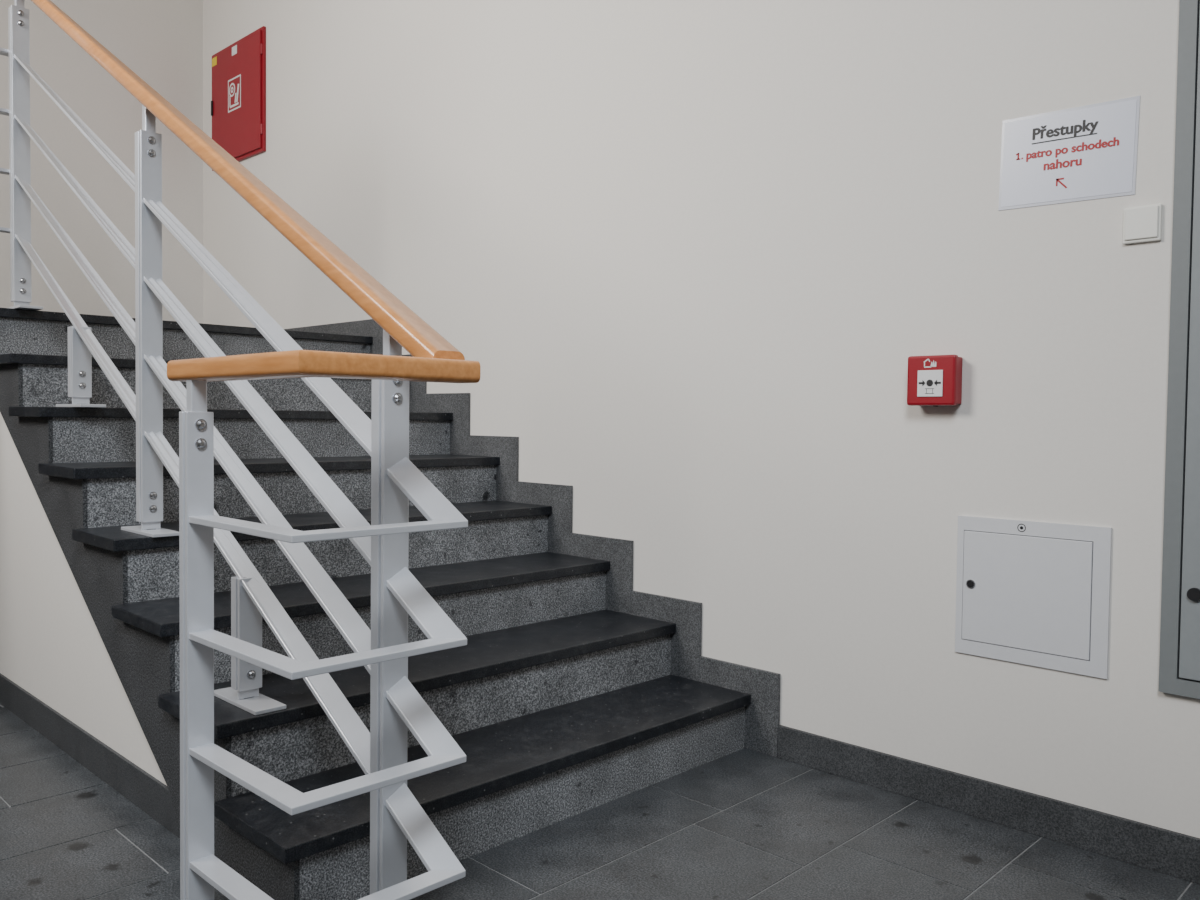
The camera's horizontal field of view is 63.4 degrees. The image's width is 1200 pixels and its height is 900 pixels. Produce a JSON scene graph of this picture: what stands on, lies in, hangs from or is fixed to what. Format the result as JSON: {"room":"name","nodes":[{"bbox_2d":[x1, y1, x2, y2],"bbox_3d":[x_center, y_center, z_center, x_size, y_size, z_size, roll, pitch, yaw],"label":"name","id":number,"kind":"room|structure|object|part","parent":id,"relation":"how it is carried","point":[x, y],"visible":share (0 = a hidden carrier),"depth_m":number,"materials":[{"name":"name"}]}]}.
{"room":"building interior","nodes":[
{"label":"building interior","id":0,"kind":"room"},
{"bbox_2d":[0,0,202,322],"bbox_3d":[-3.840,-1.299,3.953,0.200,4.400,4.400,2,3,44],"label":"wall","id":1,"kind":"structure","parent":0,"point":[160,41],"depth_m":5.07,"materials":[{"name":"paint"}]},
{"bbox_2d":[0,308,372,343],"bbox_3d":[-2.663,-0.390,3.799,1.753,0.220,2.998,2,3,44],"label":"stair landing","id":2,"kind":"structure","parent":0,"point":[4,312],"depth_m":3.70,"materials":[{"name":"black stone"}]},
{"bbox_2d":[0,704,1199,899],"bbox_3d":[-1.225,0.964,1.443,7.186,0.100,4.400,2,3,44],"label":"floor","id":3,"kind":"structure","parent":0,"point":[743,824],"depth_m":2.19,"materials":[{"name":"tile"}]},
{"bbox_2d":[0,0,480,899],"bbox_3d":[-1.244,-0.486,2.404,2.594,2.736,0.353,2,3,44],"label":"stair railing","id":4,"kind":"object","parent":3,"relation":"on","point":[396,816],"depth_m":1.77,"materials":[{"name":"white metal"}]},
{"bbox_3d":[-1.977,-0.521,3.316,0.220,0.090,0.072,2,3,44],"label":"post plate","id":5,"kind":"part","parent":4,"relation":"part of","materials":[{"name":"paint"}]},
{"bbox_3d":[-1.562,-0.173,2.918,0.220,0.090,0.072,2,3,44],"label":"short post plate","id":6,"kind":"part","parent":4,"relation":"part of","materials":[{"name":"paint"}]},
{"bbox_3d":[-1.183,0.173,2.555,0.220,0.090,0.072,2,3,44],"label":"post plate","id":7,"kind":"part","parent":4,"relation":"part of","materials":[{"name":"paint"}]},
{"bbox_3d":[-0.791,0.520,2.178,0.220,0.090,0.072,2,3,44],"label":"short post plate","id":8,"kind":"part","parent":4,"relation":"part of","materials":[{"name":"paint"}]},
{"bbox_2d":[0,317,750,899],"bbox_3d":[-1.414,0.195,3.648,3.785,1.290,1.487,2,3,44],"label":"staircase","id":9,"kind":"structure","parent":3,"relation":"on","point":[560,705],"depth_m":2.71,"materials":[{"name":"stone"}]},
{"bbox_3d":[-2.112,0.794,3.353,3.235,0.095,0.009,2,3,44],"label":"baseboard","id":10,"kind":"part","parent":9,"relation":"part of","materials":[{"name":"stone"}]},
{"bbox_2d":[203,0,1199,837],"bbox_3d":[0.408,-1.220,3.017,7.586,4.400,0.200,2,3,44],"label":"wall","id":11,"kind":"structure","parent":0,"point":[694,256],"depth_m":2.75,"materials":[{"name":"paint"}]},
{"bbox_2d":[211,26,265,170],"bbox_3d":[-1.917,-1.837,5.115,0.599,0.625,0.034,2,3,44],"label":"upper cabinet","id":12,"kind":"object","parent":11,"relation":"attached to","point":[238,103],"visible":0.94,"depth_m":5.05,"materials":[{"name":"red metal"}]},
{"bbox_3d":[-2.115,-1.863,5.290,0.014,0.080,0.008,2,3,44],"label":"latch handle","id":13,"kind":"part","parent":12,"relation":"part of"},
{"bbox_3d":[-1.924,-1.875,5.106,0.150,0.170,0.001,2,3,44],"label":"pictogram plate","id":14,"kind":"part","parent":12,"relation":"part of","materials":[{"name":"red plastic"}]},
{"bbox_2d":[284,319,1199,883],"bbox_3d":[0.322,0.182,2.982,7.173,1.398,0.012,2,3,44],"label":"baseboard","id":15,"kind":"structure","parent":11,"relation":"attached to","point":[762,716],"depth_m":2.81,"materials":[{"name":"stone"}]},
{"bbox_2d":[907,355,962,405],"bbox_3d":[0.840,-0.173,2.437,0.127,0.127,0.055,2,3,44],"label":"button","id":16,"kind":"object","parent":11,"relation":"attached to","point":[932,380],"visible":1,"depth_m":2.41,"materials":[{"name":"red plastic"}]},
{"bbox_2d":[1017,524,1025,531],"bbox_3d":[1.005,0.186,2.314,0.020,0.020,0.001,2,3,44],"label":"screw","id":17,"kind":"object","parent":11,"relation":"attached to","point":[1021,527],"visible":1,"depth_m":2.31,"materials":[{"name":"silver metal"}]},
{"bbox_2d":[962,531,1092,659],"bbox_3d":[1.012,0.340,2.313,0.297,0.270,0.007,2,3,44],"label":"door leaf","id":18,"kind":"structure","parent":11,"relation":"in","point":[1031,593],"depth_m":2.30,"materials":[{"name":"paint"}]},
{"bbox_3d":[0.917,0.331,2.399,0.022,0.022,0.003,2,3,44],"label":"lock bezel","id":19,"kind":"object","parent":18,"relation":"attached to","visible":0},
{"bbox_2d":[967,581,973,586],"bbox_3d":[0.915,0.331,2.398,0.017,0.017,0.002,2,3,44],"label":"cylinder","id":20,"kind":"object","parent":19,"relation":"attached to","point":[969,583],"visible":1,"depth_m":2.40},
{"bbox_2d":[965,530,1092,660],"bbox_3d":[1.014,0.340,2.316,0.301,0.274,0.001,2,3,44],"label":"recess","id":21,"kind":"object","parent":11,"relation":"attached to","point":[965,530],"visible":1,"depth_m":2.26,"materials":[{"name":"grey metal"}]},
{"bbox_2d":[955,516,1111,678],"bbox_3d":[1.020,0.340,2.307,0.353,0.342,0.006,2,3,44],"label":"frame","id":22,"kind":"object","parent":11,"relation":"attached to","point":[1101,537],"visible":1,"depth_m":2.25,"materials":[{"name":"paint"}]},
{"bbox_2d":[998,96,1139,210],"bbox_3d":[1.073,-0.677,2.236,0.310,0.228,0.003,4,4,44],"label":"paper sign","id":23,"kind":"object","parent":11,"relation":"attached to","point":[1088,152],"visible":1,"depth_m":2.23,"materials":[{"name":"paper"}]},
{"bbox_2d":[1123,204,1161,243],"bbox_3d":[1.185,-0.494,2.122,0.076,0.079,0.014,2,3,44],"label":"light switch","id":24,"kind":"object","parent":11,"relation":"attached to","point":[1141,224],"visible":1,"depth_m":2.12,"materials":[{"name":"plastic"}]},
{"bbox_2d":[1158,0,1199,698],"bbox_3d":[1.504,-0.490,1.803,0.778,2.054,0.025,2,3,44],"label":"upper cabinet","id":25,"kind":"object","parent":11,"relation":"attached to","point":[1179,658],"visible":1,"depth_m":2.06,"materials":[{"name":"grey metal"}]},
{"bbox_3d":[1.506,-0.490,1.805,0.702,1.978,0.016,2,3,44],"label":"door","id":26,"kind":"part","parent":25,"relation":"part of","materials":[{"name":"grey paint"}]}
]}

